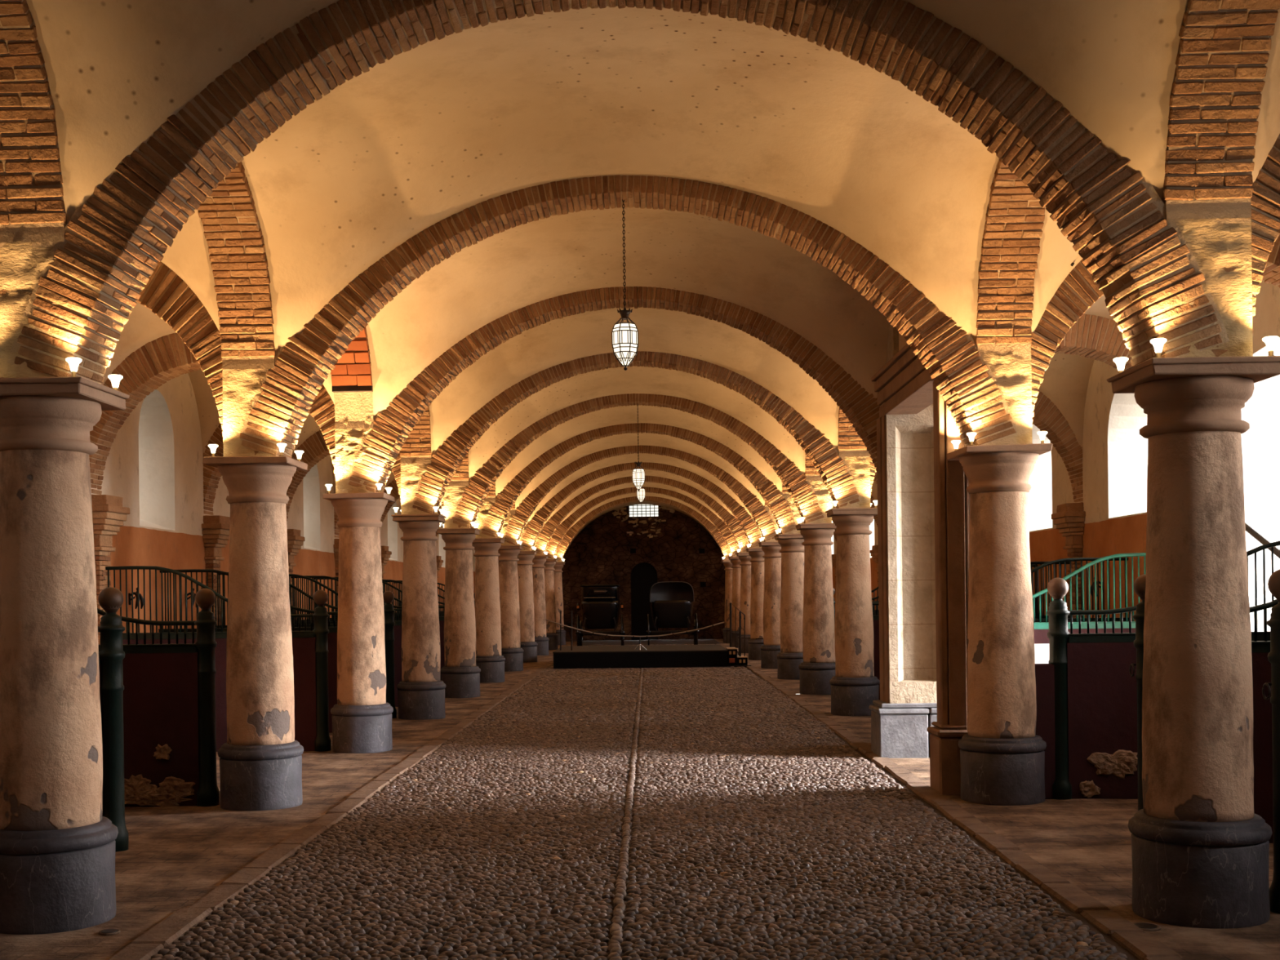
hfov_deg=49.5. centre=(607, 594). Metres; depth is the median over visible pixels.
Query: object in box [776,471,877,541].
arch
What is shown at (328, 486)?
uplight
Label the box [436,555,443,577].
pilaster
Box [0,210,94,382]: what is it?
arch springer
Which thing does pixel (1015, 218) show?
arch
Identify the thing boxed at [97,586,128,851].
post
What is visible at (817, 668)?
stone column
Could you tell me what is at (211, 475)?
arch
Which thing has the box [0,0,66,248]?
arch
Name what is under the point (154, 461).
wall
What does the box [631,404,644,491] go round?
hanging lantern
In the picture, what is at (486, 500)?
arch
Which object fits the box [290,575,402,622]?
railing
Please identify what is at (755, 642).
stone column
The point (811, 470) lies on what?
arch
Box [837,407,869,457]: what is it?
arch
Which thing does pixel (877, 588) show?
wall
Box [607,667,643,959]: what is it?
spine
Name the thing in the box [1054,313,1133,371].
arch
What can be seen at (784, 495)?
arch
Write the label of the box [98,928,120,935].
floor drain
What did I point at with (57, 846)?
stone column
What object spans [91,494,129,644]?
pilaster
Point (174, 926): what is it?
trim
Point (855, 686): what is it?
stone column
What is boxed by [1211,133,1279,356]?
arch
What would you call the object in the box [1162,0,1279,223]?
arch
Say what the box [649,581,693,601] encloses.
hood
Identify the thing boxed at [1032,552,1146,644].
partition
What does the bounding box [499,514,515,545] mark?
arch springer
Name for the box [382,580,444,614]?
wall
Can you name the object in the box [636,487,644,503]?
lantern
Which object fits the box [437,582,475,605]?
wall
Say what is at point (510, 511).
arch
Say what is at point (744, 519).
brick arch
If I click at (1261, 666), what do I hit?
partition
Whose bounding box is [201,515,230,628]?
pilaster
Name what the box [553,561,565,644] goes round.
stone column
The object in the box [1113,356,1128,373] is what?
uplight
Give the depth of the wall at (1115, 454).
16.89 m
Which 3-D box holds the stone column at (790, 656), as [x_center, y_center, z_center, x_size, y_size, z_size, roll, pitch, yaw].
[3.463,0.232,25.835,0.666,2.712,0.666,-1,0,2]
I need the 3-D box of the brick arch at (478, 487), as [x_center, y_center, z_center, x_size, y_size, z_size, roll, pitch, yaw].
[0.463,-2.224,22.117,5.900,2.263,0.445,-1,0,2]
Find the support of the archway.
attached to the wall at (600, 553)
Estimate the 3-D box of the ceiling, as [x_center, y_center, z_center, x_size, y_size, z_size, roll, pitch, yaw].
[0.574,-2.527,23.989,11.670,1.831,49.808,-1,0,2]
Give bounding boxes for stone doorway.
[868,321,970,794]
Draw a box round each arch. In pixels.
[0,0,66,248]
[0,161,275,372]
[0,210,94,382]
[0,285,31,377]
[6,0,1229,384]
[88,333,357,494]
[135,261,258,454]
[203,410,415,515]
[222,327,373,431]
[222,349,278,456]
[239,175,1017,457]
[285,430,461,527]
[333,509,484,537]
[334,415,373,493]
[335,406,431,465]
[346,286,879,492]
[380,478,399,528]
[400,453,469,487]
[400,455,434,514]
[409,351,862,514]
[435,506,444,536]
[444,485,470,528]
[448,480,495,497]
[452,393,824,528]
[480,422,797,537]
[483,497,515,515]
[502,445,776,545]
[508,510,530,524]
[519,462,762,551]
[533,475,751,555]
[545,486,740,559]
[555,496,732,561]
[764,493,791,506]
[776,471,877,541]
[782,475,822,498]
[804,450,869,475]
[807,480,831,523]
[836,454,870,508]
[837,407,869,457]
[857,390,1083,507]
[870,494,877,526]
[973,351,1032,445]
[975,158,1251,358]
[1003,228,1279,426]
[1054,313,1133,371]
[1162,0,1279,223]
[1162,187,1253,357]
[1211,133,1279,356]
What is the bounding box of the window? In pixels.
[629,504,658,516]
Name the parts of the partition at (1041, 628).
rail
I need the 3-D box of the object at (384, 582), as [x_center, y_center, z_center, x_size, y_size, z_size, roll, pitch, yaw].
[-3.821,0.668,26.084,2.480,1.978,0.180,-1,0,2]
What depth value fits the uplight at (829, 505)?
18.48 m
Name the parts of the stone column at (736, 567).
moulding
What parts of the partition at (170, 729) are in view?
rail, post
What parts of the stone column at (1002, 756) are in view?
moulding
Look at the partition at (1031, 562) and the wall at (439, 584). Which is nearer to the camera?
the partition at (1031, 562)
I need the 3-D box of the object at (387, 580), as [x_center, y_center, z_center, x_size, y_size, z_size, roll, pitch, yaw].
[-3.764,0.667,27.985,2.480,1.978,0.180,-1,0,2]
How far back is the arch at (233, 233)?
10.34 m
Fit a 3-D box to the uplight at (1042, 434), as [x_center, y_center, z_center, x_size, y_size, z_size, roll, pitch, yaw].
[3.243,-1.169,10.352,0.074,0.099,0.074,-1,0,2]
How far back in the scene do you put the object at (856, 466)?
18.02 m
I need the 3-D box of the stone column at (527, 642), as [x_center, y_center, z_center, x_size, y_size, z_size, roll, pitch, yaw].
[-2.018,0.298,33.613,0.665,2.713,0.665,-1,0,2]
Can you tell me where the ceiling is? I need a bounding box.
[26,0,1279,549]
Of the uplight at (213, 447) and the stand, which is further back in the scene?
the stand
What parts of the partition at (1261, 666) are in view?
post, rail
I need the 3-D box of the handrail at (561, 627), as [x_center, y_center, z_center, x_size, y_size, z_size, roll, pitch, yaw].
[-0.920,0.798,31.042,0.288,0.887,0.032,-1,0,2]
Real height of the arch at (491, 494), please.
1.838 m
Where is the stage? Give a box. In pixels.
[552,644,727,668]
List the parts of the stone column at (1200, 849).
moulding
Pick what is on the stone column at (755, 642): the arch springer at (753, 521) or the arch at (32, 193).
the arch springer at (753, 521)
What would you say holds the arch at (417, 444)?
on the arch springer at (344, 437)
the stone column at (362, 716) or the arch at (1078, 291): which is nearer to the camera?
the arch at (1078, 291)
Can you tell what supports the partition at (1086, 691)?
on the floor
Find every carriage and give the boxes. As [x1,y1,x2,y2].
[575,584,625,645]
[645,581,698,644]
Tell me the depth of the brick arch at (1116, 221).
6.76 m
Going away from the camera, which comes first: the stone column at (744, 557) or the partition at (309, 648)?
the partition at (309, 648)
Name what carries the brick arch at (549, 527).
on the stone column at (538, 571)
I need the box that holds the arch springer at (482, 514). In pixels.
[474,502,497,537]
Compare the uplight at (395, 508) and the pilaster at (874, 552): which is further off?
the pilaster at (874, 552)
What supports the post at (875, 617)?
on the floor
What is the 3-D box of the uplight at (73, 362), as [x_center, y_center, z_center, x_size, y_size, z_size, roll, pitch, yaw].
[-2.581,-1.098,6.720,0.074,0.099,0.074,-1,0,2]
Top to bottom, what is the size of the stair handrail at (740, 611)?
1.410 m
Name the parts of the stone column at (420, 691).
moulding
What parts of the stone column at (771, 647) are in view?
moulding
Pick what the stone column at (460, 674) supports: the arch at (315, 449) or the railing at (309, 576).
the arch at (315, 449)
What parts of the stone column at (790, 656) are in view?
moulding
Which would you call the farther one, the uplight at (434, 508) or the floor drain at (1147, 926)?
the uplight at (434, 508)
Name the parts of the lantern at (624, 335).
chain, lead frame, crown, glass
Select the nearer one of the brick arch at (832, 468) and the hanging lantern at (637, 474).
the brick arch at (832, 468)
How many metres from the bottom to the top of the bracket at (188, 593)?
0.245 m
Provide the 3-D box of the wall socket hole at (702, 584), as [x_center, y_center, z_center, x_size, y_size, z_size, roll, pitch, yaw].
[3.364,-0.368,48.817,0.200,0.180,0.008,-1,0,2]
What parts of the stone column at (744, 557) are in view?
moulding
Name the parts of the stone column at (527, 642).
moulding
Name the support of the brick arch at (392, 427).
on the stone column at (362, 716)
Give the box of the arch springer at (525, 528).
[518,524,531,551]
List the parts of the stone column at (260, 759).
moulding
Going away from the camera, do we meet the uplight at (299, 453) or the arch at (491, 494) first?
the uplight at (299, 453)
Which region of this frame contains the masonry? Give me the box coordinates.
[612,506,675,537]
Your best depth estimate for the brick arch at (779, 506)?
25.74 m
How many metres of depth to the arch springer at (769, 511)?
29.44 m
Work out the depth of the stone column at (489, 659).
25.79 m
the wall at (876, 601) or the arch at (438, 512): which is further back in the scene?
the arch at (438, 512)
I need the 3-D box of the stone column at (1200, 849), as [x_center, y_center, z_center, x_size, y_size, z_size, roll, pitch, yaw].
[2.892,0.238,6.818,0.665,2.713,0.665,-1,0,2]
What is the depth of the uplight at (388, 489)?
14.83 m
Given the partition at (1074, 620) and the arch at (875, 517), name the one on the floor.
the partition at (1074, 620)
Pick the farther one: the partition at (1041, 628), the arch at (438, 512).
the arch at (438, 512)
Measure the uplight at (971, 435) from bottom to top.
0.099 m
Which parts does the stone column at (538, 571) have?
moulding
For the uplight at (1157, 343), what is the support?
on the stone column at (1200, 849)
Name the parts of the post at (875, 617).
rail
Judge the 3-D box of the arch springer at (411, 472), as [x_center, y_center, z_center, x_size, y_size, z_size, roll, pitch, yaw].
[-2.507,-2.058,18.400,0.443,2.022,0.447,-1,0,2]
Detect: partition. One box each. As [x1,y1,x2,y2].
[97,565,331,751]
[97,588,219,806]
[1030,561,1075,618]
[1031,557,1128,622]
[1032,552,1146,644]
[1035,540,1279,799]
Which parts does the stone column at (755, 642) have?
moulding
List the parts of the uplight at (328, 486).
lamp bulb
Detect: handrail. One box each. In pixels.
[560,610,572,650]
[726,599,745,656]
[1244,522,1279,558]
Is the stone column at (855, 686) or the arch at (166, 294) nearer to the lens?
the arch at (166, 294)
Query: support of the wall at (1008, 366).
on the stone column at (1002, 756)
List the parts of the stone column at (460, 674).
moulding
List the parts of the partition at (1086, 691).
panel, post, rail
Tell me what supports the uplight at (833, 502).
on the stone column at (855, 686)
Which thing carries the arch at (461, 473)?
on the arch springer at (411, 472)
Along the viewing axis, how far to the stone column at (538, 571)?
37.20 m
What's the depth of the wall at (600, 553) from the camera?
48.88 m
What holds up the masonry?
attached to the wall at (600, 553)
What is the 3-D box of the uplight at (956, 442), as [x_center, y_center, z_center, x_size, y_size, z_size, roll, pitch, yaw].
[2.735,-1.163,10.891,0.074,0.099,0.074,-1,0,2]
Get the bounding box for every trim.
[108,644,577,959]
[720,644,1182,959]
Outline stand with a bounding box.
[634,636,646,650]
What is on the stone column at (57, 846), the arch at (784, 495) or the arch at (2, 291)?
the arch at (2, 291)
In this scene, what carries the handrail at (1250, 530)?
on the floor
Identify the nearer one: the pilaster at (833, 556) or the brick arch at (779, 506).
the brick arch at (779, 506)
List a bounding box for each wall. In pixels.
[90,373,475,632]
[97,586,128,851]
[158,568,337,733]
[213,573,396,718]
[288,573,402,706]
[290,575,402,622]
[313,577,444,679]
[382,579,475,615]
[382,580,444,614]
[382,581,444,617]
[394,582,444,613]
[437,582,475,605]
[561,506,725,640]
[831,279,1279,631]
[832,587,879,623]
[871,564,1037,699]
[871,586,879,611]
[871,600,879,614]
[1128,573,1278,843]
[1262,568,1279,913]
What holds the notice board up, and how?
attached to the partition at (1041, 628)
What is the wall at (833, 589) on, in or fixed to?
on the floor
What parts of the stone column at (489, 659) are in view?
moulding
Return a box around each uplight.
[66,357,81,376]
[107,374,123,390]
[208,444,217,456]
[276,443,286,456]
[294,450,303,461]
[324,484,332,493]
[375,483,382,492]
[385,487,391,494]
[393,506,398,514]
[432,506,438,514]
[826,503,832,509]
[831,501,837,508]
[872,500,877,507]
[951,440,960,450]
[966,432,976,445]
[1037,431,1047,443]
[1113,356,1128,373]
[1150,337,1166,357]
[1262,336,1279,355]
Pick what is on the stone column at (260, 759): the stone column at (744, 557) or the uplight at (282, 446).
the uplight at (282, 446)
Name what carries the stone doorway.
on the floor
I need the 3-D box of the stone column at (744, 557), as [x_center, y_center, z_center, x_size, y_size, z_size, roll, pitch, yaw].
[3.806,0.227,37.245,0.666,2.712,0.666,-1,0,2]
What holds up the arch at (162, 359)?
on the stone column at (362, 716)
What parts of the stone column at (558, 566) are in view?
moulding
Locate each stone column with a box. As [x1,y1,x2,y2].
[0,376,129,934]
[202,456,307,810]
[322,492,395,753]
[391,514,446,719]
[436,528,480,697]
[471,537,505,683]
[497,545,524,671]
[516,551,537,662]
[532,555,549,655]
[543,559,558,649]
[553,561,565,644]
[721,560,732,643]
[728,556,741,648]
[736,552,751,653]
[746,547,764,660]
[758,542,781,668]
[773,533,804,679]
[795,523,836,694]
[825,507,879,715]
[946,443,1052,805]
[1106,355,1279,928]
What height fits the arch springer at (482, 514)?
2.022 m
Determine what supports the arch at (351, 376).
on the arch springer at (240, 387)
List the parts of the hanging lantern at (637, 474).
chain, lead frame, glass, crown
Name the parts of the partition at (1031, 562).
rail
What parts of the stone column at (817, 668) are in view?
moulding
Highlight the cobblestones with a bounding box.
[149,644,1127,959]
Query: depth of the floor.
8.98 m
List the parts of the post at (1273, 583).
post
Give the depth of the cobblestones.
8.43 m
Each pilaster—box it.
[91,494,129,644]
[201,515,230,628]
[287,528,305,605]
[333,538,339,591]
[381,546,391,585]
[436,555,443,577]
[831,554,835,596]
[870,545,879,609]
[1051,502,1085,617]
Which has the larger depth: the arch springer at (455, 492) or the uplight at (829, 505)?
the arch springer at (455, 492)
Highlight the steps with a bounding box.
[726,647,751,666]
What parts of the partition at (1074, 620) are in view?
rail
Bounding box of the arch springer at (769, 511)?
[764,510,779,542]
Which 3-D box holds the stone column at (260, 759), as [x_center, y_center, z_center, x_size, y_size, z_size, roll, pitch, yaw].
[-2.704,0.308,10.793,0.666,2.711,0.666,-1,0,2]
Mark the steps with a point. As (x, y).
(733, 660)
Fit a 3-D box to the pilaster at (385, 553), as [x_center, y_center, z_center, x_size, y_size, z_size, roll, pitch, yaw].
[-4.819,0.302,29.889,0.280,2.718,0.609,-1,0,2]
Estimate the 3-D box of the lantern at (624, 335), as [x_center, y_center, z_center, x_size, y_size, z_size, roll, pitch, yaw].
[0.132,-2.398,10.707,0.205,1.336,0.204,-1,0,2]
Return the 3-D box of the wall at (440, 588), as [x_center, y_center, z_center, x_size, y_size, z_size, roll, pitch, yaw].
[-3.650,0.666,31.789,2.480,1.978,0.180,-1,0,2]
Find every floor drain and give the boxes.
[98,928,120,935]
[1133,922,1160,931]
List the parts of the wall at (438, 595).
rail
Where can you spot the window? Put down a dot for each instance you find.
(637, 510)
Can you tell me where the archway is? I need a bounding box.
[626,558,661,639]
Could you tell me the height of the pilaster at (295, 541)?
2.718 m
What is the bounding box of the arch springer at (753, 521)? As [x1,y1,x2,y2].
[752,520,762,547]
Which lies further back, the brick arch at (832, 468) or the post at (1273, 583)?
the brick arch at (832, 468)
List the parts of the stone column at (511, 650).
moulding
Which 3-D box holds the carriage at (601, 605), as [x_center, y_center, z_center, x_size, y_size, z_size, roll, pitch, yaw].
[-0.191,0.652,40.824,1.400,1.903,2.548,-1,0,2]
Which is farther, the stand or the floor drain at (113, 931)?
the stand
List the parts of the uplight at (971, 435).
lamp bulb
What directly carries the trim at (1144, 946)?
on the floor
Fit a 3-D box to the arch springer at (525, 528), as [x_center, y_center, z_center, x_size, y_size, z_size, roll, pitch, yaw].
[-2.047,-2.064,33.613,0.428,2.022,0.431,-1,0,2]
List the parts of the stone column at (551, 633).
moulding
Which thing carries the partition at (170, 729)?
on the floor
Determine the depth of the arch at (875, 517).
33.17 m
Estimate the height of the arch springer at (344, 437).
2.022 m
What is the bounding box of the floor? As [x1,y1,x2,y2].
[0,639,1279,959]
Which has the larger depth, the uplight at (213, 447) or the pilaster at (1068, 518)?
the pilaster at (1068, 518)
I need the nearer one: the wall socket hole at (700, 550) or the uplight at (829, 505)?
the uplight at (829, 505)
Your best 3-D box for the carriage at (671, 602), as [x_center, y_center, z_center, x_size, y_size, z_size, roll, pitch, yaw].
[1.891,0.595,40.762,1.520,1.966,2.548,-1,0,2]
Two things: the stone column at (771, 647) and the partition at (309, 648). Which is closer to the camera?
the partition at (309, 648)
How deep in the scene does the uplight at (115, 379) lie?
7.23 m
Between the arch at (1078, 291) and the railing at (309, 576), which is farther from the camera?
the railing at (309, 576)
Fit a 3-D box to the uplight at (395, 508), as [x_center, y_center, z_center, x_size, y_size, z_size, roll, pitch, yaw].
[-2.762,-1.096,18.146,0.074,0.099,0.074,-1,0,2]
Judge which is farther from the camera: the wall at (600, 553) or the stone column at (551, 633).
the wall at (600, 553)
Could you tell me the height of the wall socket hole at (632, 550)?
0.180 m
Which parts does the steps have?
red plate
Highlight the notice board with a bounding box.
[1034,643,1049,663]
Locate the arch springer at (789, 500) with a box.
[784,496,801,533]
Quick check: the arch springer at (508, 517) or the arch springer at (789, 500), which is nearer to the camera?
the arch springer at (789, 500)
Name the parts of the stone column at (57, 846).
moulding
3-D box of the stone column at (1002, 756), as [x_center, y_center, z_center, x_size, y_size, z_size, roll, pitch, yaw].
[3.006,0.236,10.622,0.660,2.714,0.660,-1,0,2]
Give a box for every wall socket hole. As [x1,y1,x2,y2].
[630,548,635,553]
[698,548,704,553]
[700,582,706,586]
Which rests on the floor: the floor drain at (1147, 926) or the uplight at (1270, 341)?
the floor drain at (1147, 926)
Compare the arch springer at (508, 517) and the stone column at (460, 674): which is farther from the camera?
the arch springer at (508, 517)
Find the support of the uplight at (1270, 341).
on the stone column at (1200, 849)
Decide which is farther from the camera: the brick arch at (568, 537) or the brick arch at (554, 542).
the brick arch at (568, 537)
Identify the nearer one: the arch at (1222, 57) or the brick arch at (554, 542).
the arch at (1222, 57)
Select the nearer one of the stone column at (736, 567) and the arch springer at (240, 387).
the arch springer at (240, 387)
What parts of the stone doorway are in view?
architrave, jamb panel, architrave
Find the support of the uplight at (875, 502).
on the stone column at (855, 686)
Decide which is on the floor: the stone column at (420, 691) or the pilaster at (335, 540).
the stone column at (420, 691)
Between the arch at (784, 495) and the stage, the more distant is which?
the stage
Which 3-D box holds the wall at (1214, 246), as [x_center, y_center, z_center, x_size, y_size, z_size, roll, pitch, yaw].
[2.863,-2.124,6.818,0.428,2.022,0.431,-1,0,2]
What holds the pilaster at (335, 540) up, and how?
attached to the wall at (154, 461)
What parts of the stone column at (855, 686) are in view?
moulding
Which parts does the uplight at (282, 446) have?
lamp bulb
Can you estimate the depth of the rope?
30.59 m
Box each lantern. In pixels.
[611,199,638,370]
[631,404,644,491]
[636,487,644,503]
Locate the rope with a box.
[545,619,724,637]
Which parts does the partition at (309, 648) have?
rail, post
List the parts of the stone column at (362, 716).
moulding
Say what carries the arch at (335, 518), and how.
on the stone column at (489, 659)
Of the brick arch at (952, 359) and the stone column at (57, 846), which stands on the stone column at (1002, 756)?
the brick arch at (952, 359)
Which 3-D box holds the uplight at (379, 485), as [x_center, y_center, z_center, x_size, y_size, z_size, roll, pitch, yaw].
[-2.353,-1.101,14.327,0.074,0.099,0.074,-1,0,2]
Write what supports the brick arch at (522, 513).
on the stone column at (771, 647)
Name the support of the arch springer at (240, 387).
on the stone column at (260, 759)

